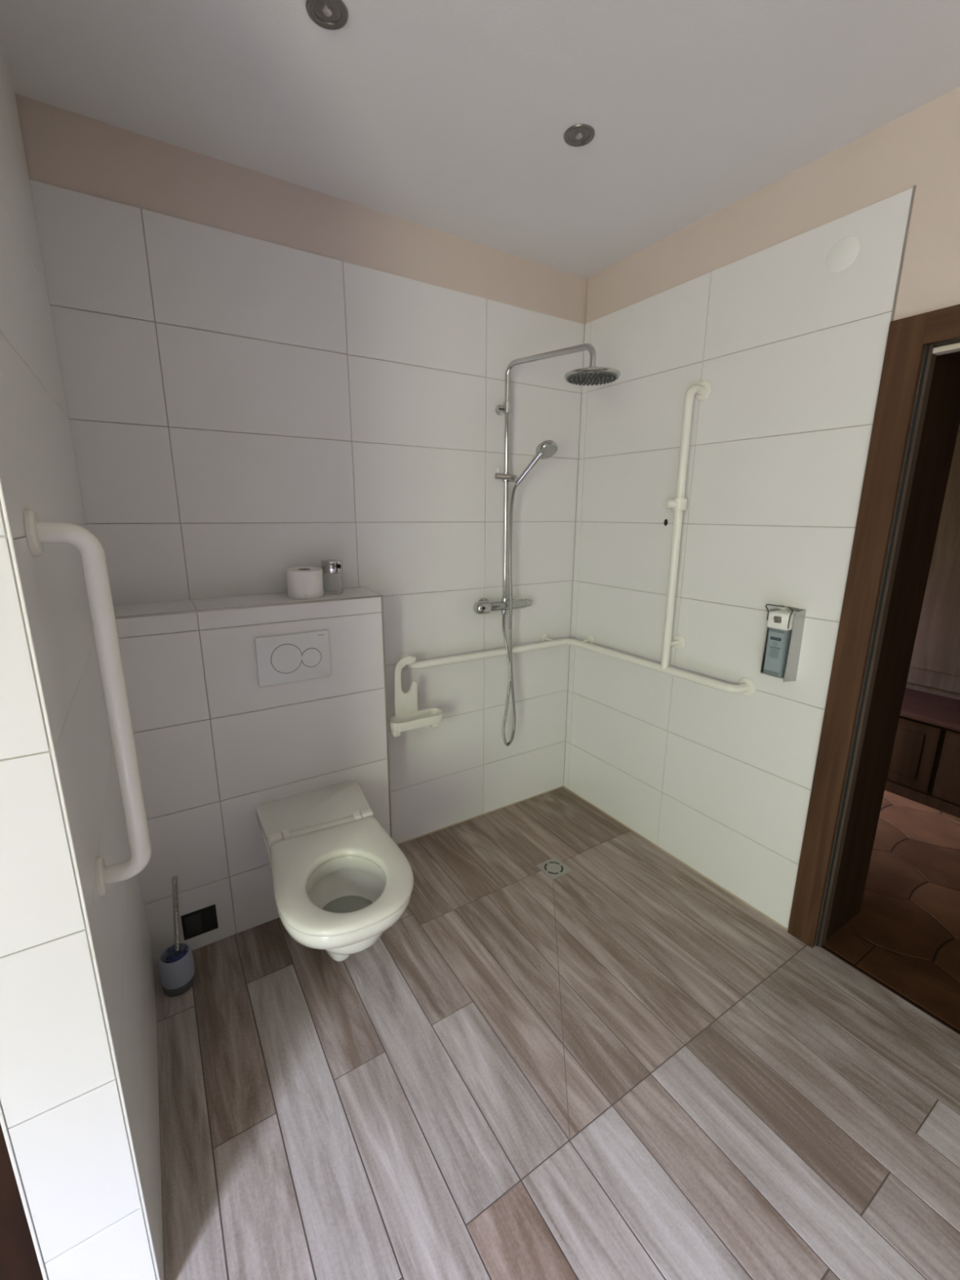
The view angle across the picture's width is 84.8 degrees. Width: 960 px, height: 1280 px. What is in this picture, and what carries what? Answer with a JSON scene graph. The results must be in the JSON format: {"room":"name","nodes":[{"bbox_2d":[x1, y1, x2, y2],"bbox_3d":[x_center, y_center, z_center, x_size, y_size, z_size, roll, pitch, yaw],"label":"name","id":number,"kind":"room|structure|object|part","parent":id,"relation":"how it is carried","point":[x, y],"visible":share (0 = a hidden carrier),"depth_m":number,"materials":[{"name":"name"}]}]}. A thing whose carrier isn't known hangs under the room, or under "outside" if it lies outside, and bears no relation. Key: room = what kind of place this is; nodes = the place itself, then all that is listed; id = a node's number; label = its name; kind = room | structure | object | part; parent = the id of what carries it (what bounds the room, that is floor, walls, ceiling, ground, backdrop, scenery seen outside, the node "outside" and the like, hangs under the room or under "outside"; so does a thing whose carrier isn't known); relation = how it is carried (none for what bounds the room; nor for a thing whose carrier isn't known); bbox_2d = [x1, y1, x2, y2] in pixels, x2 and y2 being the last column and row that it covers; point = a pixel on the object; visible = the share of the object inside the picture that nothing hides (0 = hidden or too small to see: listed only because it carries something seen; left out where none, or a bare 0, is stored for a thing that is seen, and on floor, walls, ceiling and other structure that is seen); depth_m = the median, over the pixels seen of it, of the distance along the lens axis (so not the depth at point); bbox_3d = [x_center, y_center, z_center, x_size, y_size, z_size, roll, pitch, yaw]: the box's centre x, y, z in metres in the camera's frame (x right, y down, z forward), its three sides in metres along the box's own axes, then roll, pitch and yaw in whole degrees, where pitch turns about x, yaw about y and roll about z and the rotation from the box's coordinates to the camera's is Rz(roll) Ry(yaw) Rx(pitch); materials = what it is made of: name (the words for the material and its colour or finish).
{"room":"accessible bathroom","nodes":[
{"label":"accessible bathroom","id":0,"kind":"room"},
{"bbox_2d":[0,44,164,1279],"bbox_3d":[-0.975,-0.022,1.165,0.158,2.720,1.120,-8,16,-32],"label":"wall","id":1,"kind":"structure","parent":0,"point":[60,1100],"depth_m":0.89,"materials":[{"name":"white tile"}]},
{"bbox_2d":[0,1100,48,1279],"bbox_3d":[-0.745,0.074,0.663,0.005,2.570,0.014,-8,16,-32],"label":"trim","id":2,"kind":"structure","parent":1,"relation":"attached to","point":[2,1120],"depth_m":0.86,"materials":[{"name":"white plastic"}]},
{"bbox_2d":[0,475,160,1279],"bbox_3d":[-0.620,0.057,0.740,0.004,2.570,0.014,-8,16,-32],"label":"trim","id":3,"kind":"structure","parent":1,"relation":"attached to","point":[11,539],"depth_m":0.80,"materials":[{"name":"white plastic"}]},
{"bbox_2d":[23,508,151,897],"bbox_3d":[-0.658,0.131,0.907,0.092,0.694,0.096,-8,16,-32],"label":"grab rail","id":4,"kind":"object","parent":1,"relation":"attached to","point":[92,554],"visible":1,"depth_m":0.89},
{"bbox_2d":[14,93,587,844],"bbox_3d":[-1.158,-0.196,1.778,4.500,2.770,0.150,-8,16,-32],"label":"wall","id":5,"kind":"structure","parent":0,"point":[264,376],"depth_m":1.92,"materials":[{"name":"white tile"}]},
{"bbox_2d":[113,586,390,964],"bbox_3d":[-0.796,0.476,1.975,0.890,1.274,0.185,-8,16,-32],"label":"wall ledge","id":6,"kind":"object","parent":5,"relation":"attached to","point":[214,744],"visible":0.83,"depth_m":1.82,"materials":[{"name":"white tile"}]},
{"bbox_2d":[180,904,218,940],"bbox_3d":[-0.991,0.998,1.860,0.108,0.098,0.006,-8,16,-32],"label":"access cover","id":7,"kind":"object","parent":6,"relation":"attached to","point":[197,922],"visible":1,"depth_m":1.86,"materials":[{"name":"black plastic"}]},
{"bbox_2d":[115,595,391,837],"bbox_3d":[-0.743,0.474,1.900,0.878,1.215,0.008,-8,16,-32],"label":"trim","id":8,"kind":"structure","parent":6,"relation":"attached to","point":[375,596],"depth_m":1.88,"materials":[{"name":"metal"}]},
{"bbox_2d":[254,630,331,686],"bbox_3d":[-0.651,0.062,1.848,0.250,0.172,0.012,-8,16,-32],"label":"flush plate","id":9,"kind":"object","parent":6,"relation":"attached to","point":[293,657],"visible":1,"depth_m":1.84,"materials":[{"name":"plastic"}]},
{"bbox_2d":[285,566,324,599],"bbox_3d":[-0.635,-0.209,1.911,0.126,0.105,0.130,-3,14,-15],"label":"toilet roll","id":10,"kind":"object","parent":6,"relation":"on","point":[303,582],"visible":1,"depth_m":1.86,"materials":[{"name":"paper"}]},
{"bbox_2d":[320,559,342,594],"bbox_3d":[-0.556,-0.238,1.979,0.078,0.126,0.081,-1,14,-5],"label":"soap dispenser","id":11,"kind":"object","parent":6,"relation":"on","point":[332,569],"visible":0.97,"depth_m":1.95,"materials":[{"name":"clear glass"}]},
{"bbox_2d":[322,572,342,594],"bbox_3d":[-0.557,-0.219,1.987,0.071,0.082,0.071,-8,19,-32],"label":"bottle","id":12,"kind":"object","parent":11,"relation":"on","point":[332,581],"depth_m":1.96,"materials":[{"name":"clear glass"}]},
{"bbox_3d":[-0.524,-0.273,1.943,0.013,0.018,0.017,12,18,40],"label":"spout","id":13,"kind":"part","parent":11,"relation":"part of","materials":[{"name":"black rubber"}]},
{"bbox_2d":[256,782,413,961],"bbox_3d":[-0.472,0.833,1.708,0.380,0.405,0.742,-7,15,-28],"label":"toilet","id":14,"kind":"object","parent":6,"relation":"attached to","point":[340,881],"visible":1,"depth_m":1.62,"materials":[{"name":"beige ceramic"}]},
{"bbox_3d":[-0.407,0.683,1.551,0.380,0.026,0.474,-7,15,-28],"label":"seat","id":15,"kind":"part","parent":14,"relation":"part of","materials":[{"name":"beige plastic"}]},
{"bbox_2d":[473,343,620,614],"bbox_3d":[0.246,-0.599,2.143,0.330,1.081,0.601,-8,16,-32],"label":"shower column","id":16,"kind":"structure","parent":5,"relation":"attached to","point":[592,375],"depth_m":2.24,"materials":[{"name":"silver metal"}]},
{"bbox_3d":[0.007,-0.146,2.388,0.075,0.060,0.060,-8,16,-32],"label":"thermostat knob","id":17,"kind":"part","parent":16,"relation":"part of","materials":[{"name":"silver metal"}]},
{"bbox_3d":[0.226,-0.185,2.522,0.044,0.055,0.040,-8,16,-32],"label":"flow knob","id":18,"kind":"part","parent":16,"relation":"part of","materials":[{"name":"silver metal"}]},
{"bbox_2d":[502,440,557,746],"bbox_3d":[0.212,-0.163,2.392,0.228,1.400,0.092,2,14,8],"label":"shower","id":19,"kind":"object","parent":16,"relation":"attached to","point":[546,449],"visible":1,"depth_m":2.40,"materials":[{"name":"silver metal"}]},
{"bbox_3d":[0.213,-0.742,2.269,0.129,0.147,0.030,7,15,25],"label":"handle","id":20,"kind":"part","parent":19,"relation":"part of","materials":[{"name":"silver metal"}]},
{"bbox_3d":[0.409,-0.955,1.919,0.188,0.004,0.188,6,15,23],"label":"spray plate","id":21,"kind":"part","parent":16,"relation":"part of","materials":[{"name":"metal"}]},
{"bbox_2d":[396,785,787,930],"bbox_3d":[0.343,1.032,2.197,1.132,0.008,1.272,-8,16,-32],"label":"trim","id":22,"kind":"structure","parent":5,"relation":"attached to","point":[642,837],"depth_m":2.54,"materials":[{"name":"plastic"}]},
{"bbox_2d":[0,0,959,279],"bbox_3d":[0.036,-1.058,-0.364,4.480,0.120,4.600,-8,16,-32],"label":"ceiling","id":23,"kind":"structure","parent":0,"point":[450,117],"depth_m":1.34,"materials":[{"name":"paint"}]},
{"bbox_2d":[306,0,348,30],"bbox_3d":[-0.329,-1.353,1.133,0.088,0.010,0.088,-8,16,-32],"label":"recessed light","id":24,"kind":"object","parent":23,"relation":"in","point":[331,15],"visible":1,"depth_m":1.14,"materials":[{"name":"silver metal"}]},
{"bbox_3d":[-0.329,-1.352,1.133,0.020,0.009,0.020,-8,16,-32],"label":"bulb","id":25,"kind":"part","parent":24,"relation":"part of","materials":[{"name":"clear glass"}]},
{"bbox_2d":[563,124,595,146],"bbox_3d":[0.283,-1.438,1.502,0.088,0.010,0.088,-8,16,-32],"label":"recessed light","id":26,"kind":"object","parent":23,"relation":"in","point":[579,135],"visible":1,"depth_m":1.50,"materials":[{"name":"silver metal"}]},
{"bbox_3d":[0.283,-1.438,1.502,0.020,0.009,0.020,-8,16,-32],"label":"bulb","id":27,"kind":"part","parent":26,"relation":"part of","materials":[{"name":"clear glass"}]},
{"bbox_2d":[155,786,959,1279],"bbox_3d":[0.793,1.415,0.871,6.450,0.120,5.877,-8,16,-32],"label":"floor","id":28,"kind":"structure","parent":0,"point":[615,1066],"depth_m":1.45,"materials":[{"name":"brown tile"}]},
{"bbox_2d":[158,942,195,996],"bbox_3d":[-0.990,1.076,1.718,0.100,0.126,0.100,-8,16,-32],"label":"toilet brush holder","id":29,"kind":"object","parent":28,"relation":"on","point":[176,978],"visible":0.95,"depth_m":1.69,"materials":[{"name":"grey plastic"}]},
{"bbox_2d":[164,875,188,963],"bbox_3d":[-0.988,0.932,1.690,0.076,0.351,0.073,-13,19,-43],"label":"toilet brush","id":30,"kind":"object","parent":29,"relation":"on","point":[177,955],"visible":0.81,"depth_m":1.69,"materials":[{"name":"silver metal"}]},
{"bbox_3d":[-0.980,0.895,1.695,0.017,0.283,0.017,-2,10,-33],"label":"handle","id":31,"kind":"part","parent":30,"relation":"part of","materials":[{"name":"silver metal"}]},
{"bbox_2d":[536,857,571,879],"bbox_3d":[0.325,1.003,2.312,0.112,0.003,0.112,-8,16,-32],"label":"floor drain","id":32,"kind":"object","parent":28,"relation":"on","point":[553,868],"visible":1,"depth_m":2.31,"materials":[{"name":"metal"}]},
{"bbox_2d":[821,945,959,1034],"bbox_3d":[1.460,1.214,1.575,0.012,0.049,0.838,-8,16,-32],"label":"trim","id":33,"kind":"structure","parent":28,"relation":"on","point":[823,946],"depth_m":1.72,"materials":[{"name":"brown wood"}]},
{"bbox_2d":[884,687,959,817],"bbox_3d":[2.578,0.627,2.874,0.492,0.495,1.840,-8,16,-32],"label":"base cabinet","id":34,"kind":"object","parent":28,"relation":"on","point":[924,768],"visible":0.23,"depth_m":2.81,"materials":[{"name":"brown wood"}]},
{"bbox_3d":[2.286,0.598,2.938,0.030,0.370,0.410,-8,16,-32],"label":"door","id":35,"kind":"part","parent":34,"relation":"part of","materials":[{"name":"brown wood"}]},
{"bbox_3d":[2.517,0.683,2.585,0.030,0.370,0.410,-8,16,-32],"label":"door","id":36,"kind":"part","parent":34,"relation":"part of","materials":[{"name":"brown wood"}]},
{"bbox_2d":[563,86,959,946],"bbox_3d":[1.779,-0.002,1.037,0.330,2.770,4.300,-8,16,-32],"label":"wall","id":37,"kind":"structure","parent":0,"point":[744,300],"depth_m":1.96,"materials":[{"name":"white tile"}]},
{"bbox_2d":[400,380,755,696],"bbox_3d":[0.412,-0.456,2.280,1.424,1.163,0.657,3,14,13],"label":"grab rail","id":38,"kind":"object","parent":37,"relation":"attached to","point":[701,391],"visible":0.9,"depth_m":2.12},
{"bbox_2d":[388,655,443,737],"bbox_3d":[-0.270,0.225,2.193,0.246,0.310,0.100,-8,16,-32],"label":"soap dish","id":39,"kind":"object","parent":38,"relation":"hanging from","point":[406,717],"visible":1,"depth_m":2.21,"materials":[{"name":"white plastic"}]},
{"bbox_3d":[-0.314,0.197,2.211,0.106,0.263,0.012,-8,16,-32],"label":"hook plate","id":40,"kind":"part","parent":39,"relation":"part of","materials":[{"name":"white plastic"}]},
{"bbox_3d":[-0.268,0.347,2.218,0.246,0.061,0.088,-8,16,-32],"label":"dish","id":41,"kind":"part","parent":39,"relation":"part of","materials":[{"name":"white plastic"}]},
{"bbox_3d":[0.406,0.078,2.396,1.397,0.033,0.630,3,14,13],"label":"level rail","id":42,"kind":"part","parent":38,"relation":"part of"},
{"bbox_3d":[0.748,-0.533,2.067,0.052,0.034,0.098,4,14,16],"label":"slider knob","id":43,"kind":"part","parent":38,"relation":"part of","materials":[{"name":"white plastic"}]},
{"bbox_3d":[0.806,-0.419,2.101,0.094,1.110,0.033,-8,16,-32],"label":"upright rail","id":44,"kind":"part","parent":38,"relation":"part of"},
{"bbox_2d":[663,519,667,525],"bbox_3d":[0.781,-0.495,2.212,0.002,0.028,0.019,-8,16,-32],"label":"plug","id":45,"kind":"object","parent":37,"relation":"attached to","point":[665,522],"visible":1,"depth_m":2.21,"materials":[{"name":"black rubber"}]},
{"bbox_2d":[760,604,805,681],"bbox_3d":[1.038,0.010,1.814,0.108,0.269,0.086,-8,16,-32],"label":"dispenser","id":46,"kind":"object","parent":37,"relation":"attached to","point":[785,624],"visible":1,"depth_m":1.79,"materials":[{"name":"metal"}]},
{"bbox_2d":[762,627,791,677],"bbox_3d":[1.040,0.038,1.823,0.077,0.164,0.066,-8,16,-32],"label":"bottle","id":47,"kind":"object","parent":46,"relation":"on","point":[777,651],"depth_m":1.80,"materials":[{"name":"blue"}]},
{"bbox_3d":[1.030,-0.085,1.786,0.089,0.072,0.082,-8,16,-32],"label":"lever","id":48,"kind":"part","parent":46,"relation":"part of","materials":[{"name":"silver metal"}]},
{"bbox_2d":[826,235,860,272],"bbox_3d":[1.083,-1.153,1.571,0.004,0.090,0.090,-8,16,-32],"label":"cover","id":49,"kind":"object","parent":37,"relation":"attached to","point":[843,253],"visible":1,"depth_m":1.57,"materials":[{"name":"white plastic"}]},
{"bbox_2d":[787,303,959,947],"bbox_3d":[1.575,0.177,1.398,0.350,2.050,1.020,-8,16,-32],"label":"door frame","id":50,"kind":"structure","parent":37,"relation":"in","point":[935,421],"depth_m":1.67,"materials":[{"name":"brown wood"}]},
{"bbox_3d":[1.442,-0.761,1.083,0.024,0.080,0.845,-8,16,-32],"label":"casing","id":51,"kind":"part","parent":50,"relation":"part of","materials":[{"name":"brown wood"}]},
{"bbox_2d":[890,185,916,321],"bbox_3d":[1.172,-1.062,1.457,0.008,0.337,0.004,-8,16,-32],"label":"trim","id":52,"kind":"structure","parent":37,"relation":"attached to","point":[914,186],"depth_m":1.45,"materials":[{"name":"metal"}]},
{"bbox_2d":[905,422,959,699],"bbox_3d":[2.926,-0.203,2.900,0.276,2.100,1.900,-8,16,-32],"label":"curtain","id":53,"kind":"object","parent":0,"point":[935,664],"visible":0.05,"depth_m":3.04,"materials":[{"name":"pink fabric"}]},
{"bbox_3d":[-1.905,0.229,-0.006,1.070,2.770,0.040,-8,16,-32],"label":"wall","id":54,"kind":"structure","parent":0,"visible":0},
{"bbox_2d":[0,1123,43,1279],"bbox_3d":[-1.109,0.116,0.481,0.809,2.570,0.052,-8,16,-32],"label":"door","id":55,"kind":"structure","parent":54,"relation":"in","point":[19,1260],"depth_m":0.89,"materials":[{"name":"brown wood"}]}
]}

